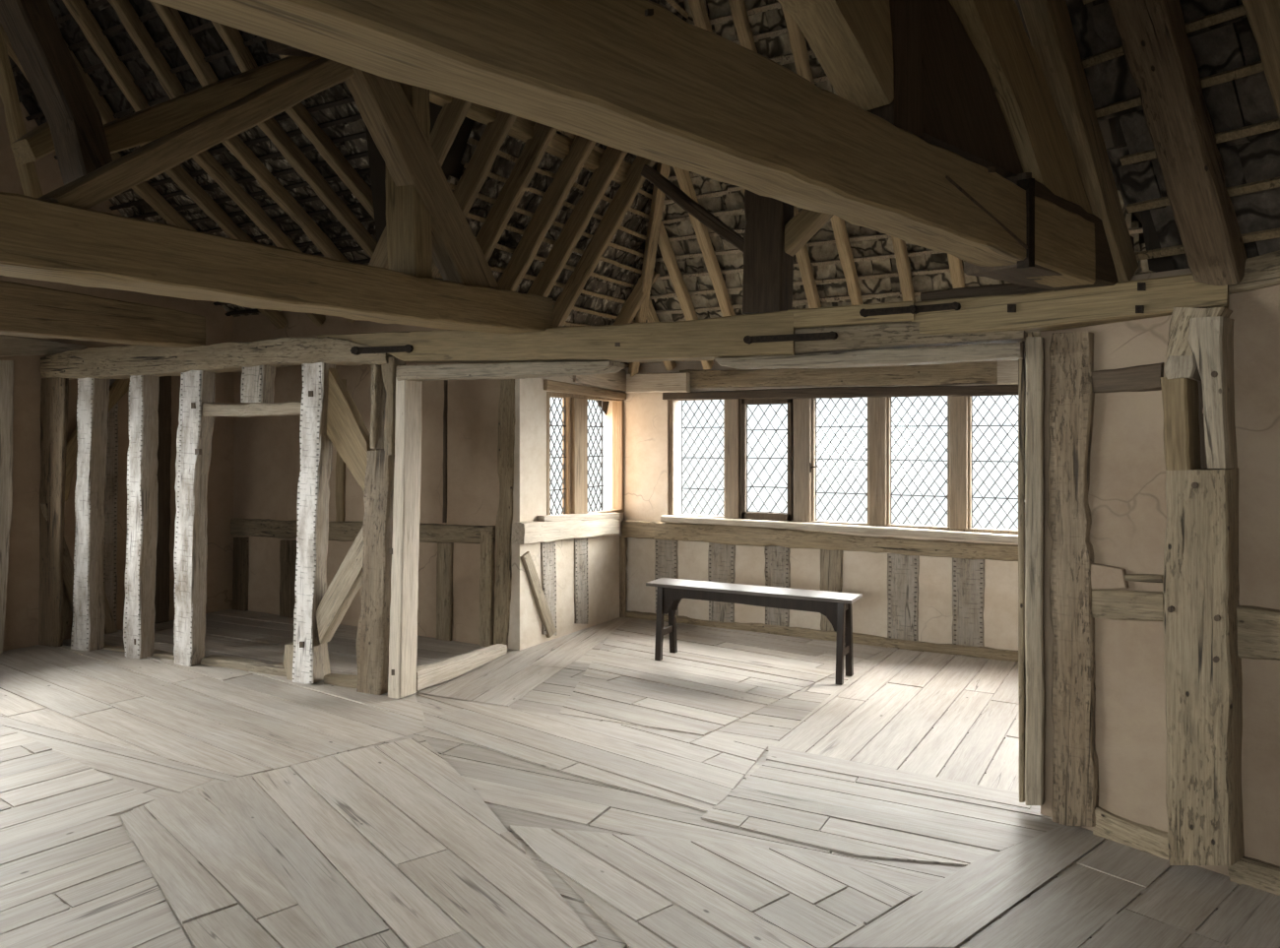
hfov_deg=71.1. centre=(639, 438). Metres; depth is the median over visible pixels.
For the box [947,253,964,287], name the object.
rafter
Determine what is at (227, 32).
rafter
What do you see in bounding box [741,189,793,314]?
post
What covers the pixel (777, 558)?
stud
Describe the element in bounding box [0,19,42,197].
strut
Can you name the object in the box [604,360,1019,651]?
wall
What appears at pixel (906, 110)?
post
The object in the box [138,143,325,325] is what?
rafter
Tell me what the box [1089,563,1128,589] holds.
plaster patch
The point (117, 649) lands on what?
plate
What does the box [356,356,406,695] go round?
post
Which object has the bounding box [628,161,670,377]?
rafter
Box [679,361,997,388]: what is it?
beam
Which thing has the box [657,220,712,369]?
rafter
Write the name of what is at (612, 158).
rafter
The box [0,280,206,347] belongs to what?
tie beam
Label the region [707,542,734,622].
stud
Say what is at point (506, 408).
post
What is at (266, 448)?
wall
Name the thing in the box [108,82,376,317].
roof tiles
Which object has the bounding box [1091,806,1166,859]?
plate
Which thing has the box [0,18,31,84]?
rafter
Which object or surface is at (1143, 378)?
rail
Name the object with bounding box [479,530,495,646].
stud
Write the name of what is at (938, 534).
board
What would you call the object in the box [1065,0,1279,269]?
roof tiles
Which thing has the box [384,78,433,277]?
post
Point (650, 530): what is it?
beam
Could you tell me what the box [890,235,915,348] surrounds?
rafter
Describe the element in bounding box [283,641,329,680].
block
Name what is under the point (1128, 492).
wall
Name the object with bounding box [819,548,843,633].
stud
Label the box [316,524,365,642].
brace
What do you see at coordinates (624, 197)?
rafter
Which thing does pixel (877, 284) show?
roof tiles
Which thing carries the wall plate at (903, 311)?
attached to the wall plate at (766, 334)
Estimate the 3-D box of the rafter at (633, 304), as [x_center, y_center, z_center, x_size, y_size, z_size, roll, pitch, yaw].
[-0.133,-0.958,7.322,0.650,0.842,0.061,0,0,30]
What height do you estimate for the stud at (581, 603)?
0.753 m
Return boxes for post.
[38,378,68,646]
[71,378,109,650]
[123,374,159,659]
[172,370,215,666]
[240,365,274,402]
[291,362,335,683]
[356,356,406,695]
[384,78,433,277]
[387,379,422,699]
[493,379,515,648]
[619,536,627,617]
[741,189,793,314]
[872,0,925,137]
[922,0,1023,180]
[1024,336,1045,805]
[1046,333,1097,826]
[1160,308,1244,865]
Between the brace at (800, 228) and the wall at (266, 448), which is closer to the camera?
the brace at (800, 228)
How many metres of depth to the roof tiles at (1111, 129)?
5.13 m
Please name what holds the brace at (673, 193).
attached to the post at (767, 268)
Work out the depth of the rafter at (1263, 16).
2.64 m
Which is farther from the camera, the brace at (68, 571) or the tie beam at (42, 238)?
the brace at (68, 571)
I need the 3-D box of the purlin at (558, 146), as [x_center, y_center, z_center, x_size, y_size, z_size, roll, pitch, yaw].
[-0.658,-1.829,5.359,0.106,0.118,2.573,0,1,30]
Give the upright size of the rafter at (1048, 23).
1.026 m
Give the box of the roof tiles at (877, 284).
[627,0,1154,363]
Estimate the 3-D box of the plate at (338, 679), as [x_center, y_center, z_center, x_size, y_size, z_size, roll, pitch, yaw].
[-1.912,1.574,5.800,0.304,0.077,0.085,-1,0,25]
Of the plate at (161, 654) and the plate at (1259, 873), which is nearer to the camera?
the plate at (1259, 873)
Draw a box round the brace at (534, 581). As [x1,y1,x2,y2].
[520,551,556,638]
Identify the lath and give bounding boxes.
[1125,573,1162,581]
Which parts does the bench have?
leg, leg, seat, leg, leg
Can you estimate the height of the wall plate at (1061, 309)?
0.167 m
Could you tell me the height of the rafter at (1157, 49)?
1.042 m
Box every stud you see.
[103,379,118,627]
[154,377,171,624]
[232,536,249,611]
[279,540,296,618]
[334,379,346,522]
[436,543,453,640]
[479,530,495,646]
[541,541,556,635]
[574,537,588,624]
[654,539,678,616]
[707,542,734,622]
[764,545,789,628]
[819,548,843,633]
[887,554,919,639]
[952,557,983,647]
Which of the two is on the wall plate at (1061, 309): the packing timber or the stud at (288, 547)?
the packing timber
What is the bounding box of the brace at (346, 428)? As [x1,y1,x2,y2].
[325,366,375,493]
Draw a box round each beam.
[0,192,553,334]
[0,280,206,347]
[154,0,1095,287]
[512,518,619,545]
[621,520,1018,561]
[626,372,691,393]
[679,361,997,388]
[713,342,1025,370]
[962,177,1134,290]
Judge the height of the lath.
0.037 m
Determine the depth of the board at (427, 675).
5.92 m
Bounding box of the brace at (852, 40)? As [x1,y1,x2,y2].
[776,0,894,111]
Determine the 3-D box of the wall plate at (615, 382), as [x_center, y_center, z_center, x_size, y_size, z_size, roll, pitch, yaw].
[-0.352,-0.525,7.763,0.104,0.225,0.886,0,0,30]
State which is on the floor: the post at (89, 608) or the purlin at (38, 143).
the post at (89, 608)
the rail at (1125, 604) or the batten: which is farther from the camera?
the batten
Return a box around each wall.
[0,94,233,650]
[233,310,500,644]
[508,376,623,650]
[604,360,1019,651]
[1040,267,1279,877]
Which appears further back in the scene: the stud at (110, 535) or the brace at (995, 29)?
the stud at (110, 535)
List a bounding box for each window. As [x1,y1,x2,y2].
[546,391,624,514]
[668,395,1019,534]
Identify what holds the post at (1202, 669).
on the floor
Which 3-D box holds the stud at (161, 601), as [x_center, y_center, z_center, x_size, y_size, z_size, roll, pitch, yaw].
[-4.169,0.602,7.814,0.059,2.329,0.137,0,-1,30]
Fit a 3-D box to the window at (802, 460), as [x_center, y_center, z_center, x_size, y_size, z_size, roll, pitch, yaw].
[1.841,0.168,7.007,3.620,1.065,0.156,0,0,30]
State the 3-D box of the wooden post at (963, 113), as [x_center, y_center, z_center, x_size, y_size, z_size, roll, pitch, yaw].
[0.998,-1.083,2.748,0.108,0.491,0.724,0,0,45]
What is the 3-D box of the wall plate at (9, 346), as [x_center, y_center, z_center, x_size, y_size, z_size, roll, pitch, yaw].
[-4.675,-0.676,6.835,0.125,0.178,0.819,0,0,29]
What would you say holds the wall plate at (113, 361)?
on the post at (373, 626)
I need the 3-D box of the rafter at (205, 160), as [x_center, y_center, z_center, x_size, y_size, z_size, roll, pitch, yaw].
[-2.838,-1.596,6.936,0.080,1.225,1.678,0,0,30]
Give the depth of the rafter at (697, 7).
5.60 m
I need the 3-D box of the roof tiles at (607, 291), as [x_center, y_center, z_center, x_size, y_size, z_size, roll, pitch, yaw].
[-0.096,-1.871,6.377,1.926,2.719,3.322,0,0,30]
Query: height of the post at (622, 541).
0.740 m
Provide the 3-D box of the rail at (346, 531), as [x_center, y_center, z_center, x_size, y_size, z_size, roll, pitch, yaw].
[-2.536,0.798,7.699,3.255,0.178,0.067,-2,-1,30]
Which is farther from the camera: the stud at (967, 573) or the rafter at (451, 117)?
the stud at (967, 573)
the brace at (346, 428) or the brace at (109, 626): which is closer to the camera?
the brace at (346, 428)
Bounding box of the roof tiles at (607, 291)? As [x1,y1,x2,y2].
[435,0,688,367]
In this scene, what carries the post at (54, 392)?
on the floor
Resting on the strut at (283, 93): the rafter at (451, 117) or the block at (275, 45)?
the block at (275, 45)
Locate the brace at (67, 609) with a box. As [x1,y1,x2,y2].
[64,592,70,637]
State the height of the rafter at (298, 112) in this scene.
1.230 m
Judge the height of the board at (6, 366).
2.202 m
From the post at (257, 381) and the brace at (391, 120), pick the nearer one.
the brace at (391, 120)
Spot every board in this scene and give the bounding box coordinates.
[0,360,13,653]
[416,643,507,693]
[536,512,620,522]
[543,379,626,399]
[660,514,1018,543]
[1018,341,1025,801]
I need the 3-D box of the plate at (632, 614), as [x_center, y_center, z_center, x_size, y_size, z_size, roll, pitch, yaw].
[0.030,1.564,7.946,0.310,0.067,0.091,0,0,30]
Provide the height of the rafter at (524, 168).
1.464 m
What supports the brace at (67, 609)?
attached to the wall at (22, 619)
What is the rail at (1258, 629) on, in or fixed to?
attached to the wall at (1128, 492)
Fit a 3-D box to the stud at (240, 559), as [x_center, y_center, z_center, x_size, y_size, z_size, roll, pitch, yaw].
[-3.735,1.371,8.380,0.202,0.904,0.052,1,1,30]
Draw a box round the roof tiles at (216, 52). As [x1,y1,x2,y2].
[8,0,345,159]
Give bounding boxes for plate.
[0,335,85,356]
[40,336,413,380]
[101,644,124,652]
[152,649,172,659]
[200,655,286,676]
[317,310,837,363]
[321,672,357,689]
[573,370,626,391]
[625,611,656,621]
[676,616,836,641]
[787,301,916,327]
[794,321,1027,353]
[852,634,1019,662]
[911,273,1228,334]
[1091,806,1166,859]
[1228,252,1279,294]
[1232,855,1279,895]
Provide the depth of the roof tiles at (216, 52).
6.02 m
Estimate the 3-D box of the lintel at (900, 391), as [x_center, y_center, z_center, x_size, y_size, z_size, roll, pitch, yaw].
[1.539,-0.360,7.101,3.046,0.091,0.075,1,0,30]
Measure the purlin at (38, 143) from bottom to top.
0.181 m
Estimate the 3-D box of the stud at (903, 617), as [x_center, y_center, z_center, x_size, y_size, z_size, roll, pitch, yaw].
[2.017,1.249,6.856,0.241,0.763,0.057,0,0,30]
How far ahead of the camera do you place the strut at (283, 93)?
3.17 m
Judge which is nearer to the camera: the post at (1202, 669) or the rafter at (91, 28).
the post at (1202, 669)
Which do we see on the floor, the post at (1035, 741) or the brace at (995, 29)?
the post at (1035, 741)
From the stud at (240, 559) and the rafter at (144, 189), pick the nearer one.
the rafter at (144, 189)
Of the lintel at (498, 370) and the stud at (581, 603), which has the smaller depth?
the lintel at (498, 370)
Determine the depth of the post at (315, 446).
5.82 m
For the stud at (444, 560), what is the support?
on the floor
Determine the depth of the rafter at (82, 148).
2.98 m
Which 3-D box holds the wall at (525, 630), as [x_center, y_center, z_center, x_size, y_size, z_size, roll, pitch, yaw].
[-0.560,0.500,7.518,0.160,2.400,1.680,0,0,30]
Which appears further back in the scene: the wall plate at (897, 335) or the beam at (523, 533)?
the beam at (523, 533)
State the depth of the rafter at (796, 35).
6.22 m
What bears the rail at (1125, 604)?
attached to the wall at (1128, 492)
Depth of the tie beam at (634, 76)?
1.69 m
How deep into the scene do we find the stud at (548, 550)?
7.06 m
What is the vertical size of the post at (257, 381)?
0.287 m
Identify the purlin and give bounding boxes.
[9,123,56,165]
[429,88,630,184]
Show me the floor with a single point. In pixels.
(581, 789)
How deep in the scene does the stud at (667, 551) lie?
7.84 m
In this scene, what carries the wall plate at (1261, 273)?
attached to the wall at (1128, 492)
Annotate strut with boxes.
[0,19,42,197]
[43,55,353,206]
[103,53,326,152]
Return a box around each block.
[265,36,321,57]
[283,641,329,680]
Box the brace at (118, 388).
[64,378,130,502]
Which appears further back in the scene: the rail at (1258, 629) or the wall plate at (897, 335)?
the wall plate at (897, 335)
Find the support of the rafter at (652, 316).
attached to the rafter at (657, 206)
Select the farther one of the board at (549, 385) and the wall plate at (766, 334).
the board at (549, 385)
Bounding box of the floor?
[0,608,1279,947]
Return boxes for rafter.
[0,0,113,186]
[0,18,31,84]
[63,0,151,113]
[64,40,118,125]
[107,0,184,100]
[110,150,287,328]
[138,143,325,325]
[150,0,218,86]
[192,149,355,321]
[208,16,258,72]
[222,134,348,260]
[257,116,377,257]
[285,101,374,218]
[368,96,471,268]
[432,110,516,277]
[448,122,557,329]
[495,133,597,292]
[526,144,629,297]
[553,154,656,327]
[613,270,659,324]
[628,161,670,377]
[646,297,676,370]
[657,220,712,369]
[672,166,734,317]
[688,0,745,197]
[728,0,822,308]
[782,7,863,304]
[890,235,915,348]
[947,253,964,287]
[1018,0,1139,282]
[1106,0,1248,285]
[1243,0,1279,123]
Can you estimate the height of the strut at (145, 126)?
0.834 m
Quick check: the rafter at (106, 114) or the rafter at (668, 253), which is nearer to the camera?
the rafter at (106, 114)
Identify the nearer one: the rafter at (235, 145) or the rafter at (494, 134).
the rafter at (494, 134)
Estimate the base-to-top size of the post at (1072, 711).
2.061 m
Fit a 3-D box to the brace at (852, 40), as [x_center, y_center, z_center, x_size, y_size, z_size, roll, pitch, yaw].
[0.273,-1.218,1.986,0.130,0.755,0.945,0,0,44]
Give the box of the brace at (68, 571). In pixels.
[40,503,73,614]
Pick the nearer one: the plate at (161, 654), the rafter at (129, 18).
the rafter at (129, 18)
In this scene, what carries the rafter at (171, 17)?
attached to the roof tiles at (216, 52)
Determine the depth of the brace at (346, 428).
5.75 m
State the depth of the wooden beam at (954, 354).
4.02 m
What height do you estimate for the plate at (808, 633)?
0.080 m
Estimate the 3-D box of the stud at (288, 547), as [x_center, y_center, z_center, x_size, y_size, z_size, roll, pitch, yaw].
[-3.152,1.348,8.049,0.214,0.876,0.052,1,0,30]
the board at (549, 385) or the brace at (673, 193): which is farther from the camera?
the board at (549, 385)
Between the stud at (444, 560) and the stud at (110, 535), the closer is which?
the stud at (444, 560)
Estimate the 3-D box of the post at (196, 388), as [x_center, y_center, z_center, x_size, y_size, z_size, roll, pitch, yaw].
[-3.147,0.550,6.330,0.307,2.168,0.133,0,0,25]
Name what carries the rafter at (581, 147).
attached to the purlin at (558, 146)
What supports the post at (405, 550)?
on the floor
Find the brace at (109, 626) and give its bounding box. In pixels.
[103,581,117,635]
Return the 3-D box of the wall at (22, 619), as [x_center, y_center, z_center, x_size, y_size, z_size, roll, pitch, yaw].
[-5.686,-1.450,5.358,0.180,6.300,7.500,0,0,30]
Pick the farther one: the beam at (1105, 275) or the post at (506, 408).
the post at (506, 408)
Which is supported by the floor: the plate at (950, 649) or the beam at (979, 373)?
the plate at (950, 649)
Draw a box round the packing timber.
[921,282,1055,300]
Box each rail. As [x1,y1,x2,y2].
[230,518,495,544]
[1088,363,1164,394]
[1090,588,1162,621]
[1236,606,1279,661]
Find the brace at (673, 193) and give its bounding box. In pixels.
[640,163,744,251]
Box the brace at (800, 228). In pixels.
[783,208,834,255]
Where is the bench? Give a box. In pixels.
[645,577,862,685]
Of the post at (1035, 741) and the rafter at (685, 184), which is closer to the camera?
the post at (1035, 741)
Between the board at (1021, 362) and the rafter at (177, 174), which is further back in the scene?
the rafter at (177, 174)
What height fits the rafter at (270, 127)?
1.225 m
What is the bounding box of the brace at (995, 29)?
[947,0,1096,216]
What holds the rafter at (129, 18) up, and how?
attached to the roof tiles at (216, 52)
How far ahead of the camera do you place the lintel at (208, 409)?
6.06 m
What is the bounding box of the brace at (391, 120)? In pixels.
[344,63,499,287]
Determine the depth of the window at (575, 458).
7.45 m
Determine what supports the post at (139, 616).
on the floor
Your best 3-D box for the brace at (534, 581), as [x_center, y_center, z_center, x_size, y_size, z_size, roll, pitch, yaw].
[-0.789,1.214,6.944,0.055,0.708,0.438,0,0,30]
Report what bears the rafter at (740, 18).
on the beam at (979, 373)
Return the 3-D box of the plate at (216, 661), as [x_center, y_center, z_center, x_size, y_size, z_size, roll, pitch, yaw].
[-2.715,1.594,6.208,0.802,0.097,0.108,0,0,25]
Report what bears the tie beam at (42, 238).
on the wall plate at (766, 334)
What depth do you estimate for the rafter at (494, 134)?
5.04 m
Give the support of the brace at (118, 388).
attached to the wall at (22, 619)
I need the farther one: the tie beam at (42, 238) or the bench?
the bench
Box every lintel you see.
[201,402,300,416]
[396,361,625,381]
[662,385,1019,399]
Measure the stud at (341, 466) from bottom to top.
1.241 m
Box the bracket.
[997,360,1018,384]
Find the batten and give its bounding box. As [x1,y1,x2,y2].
[442,381,447,523]
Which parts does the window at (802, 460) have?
casement frame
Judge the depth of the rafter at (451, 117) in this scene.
4.73 m

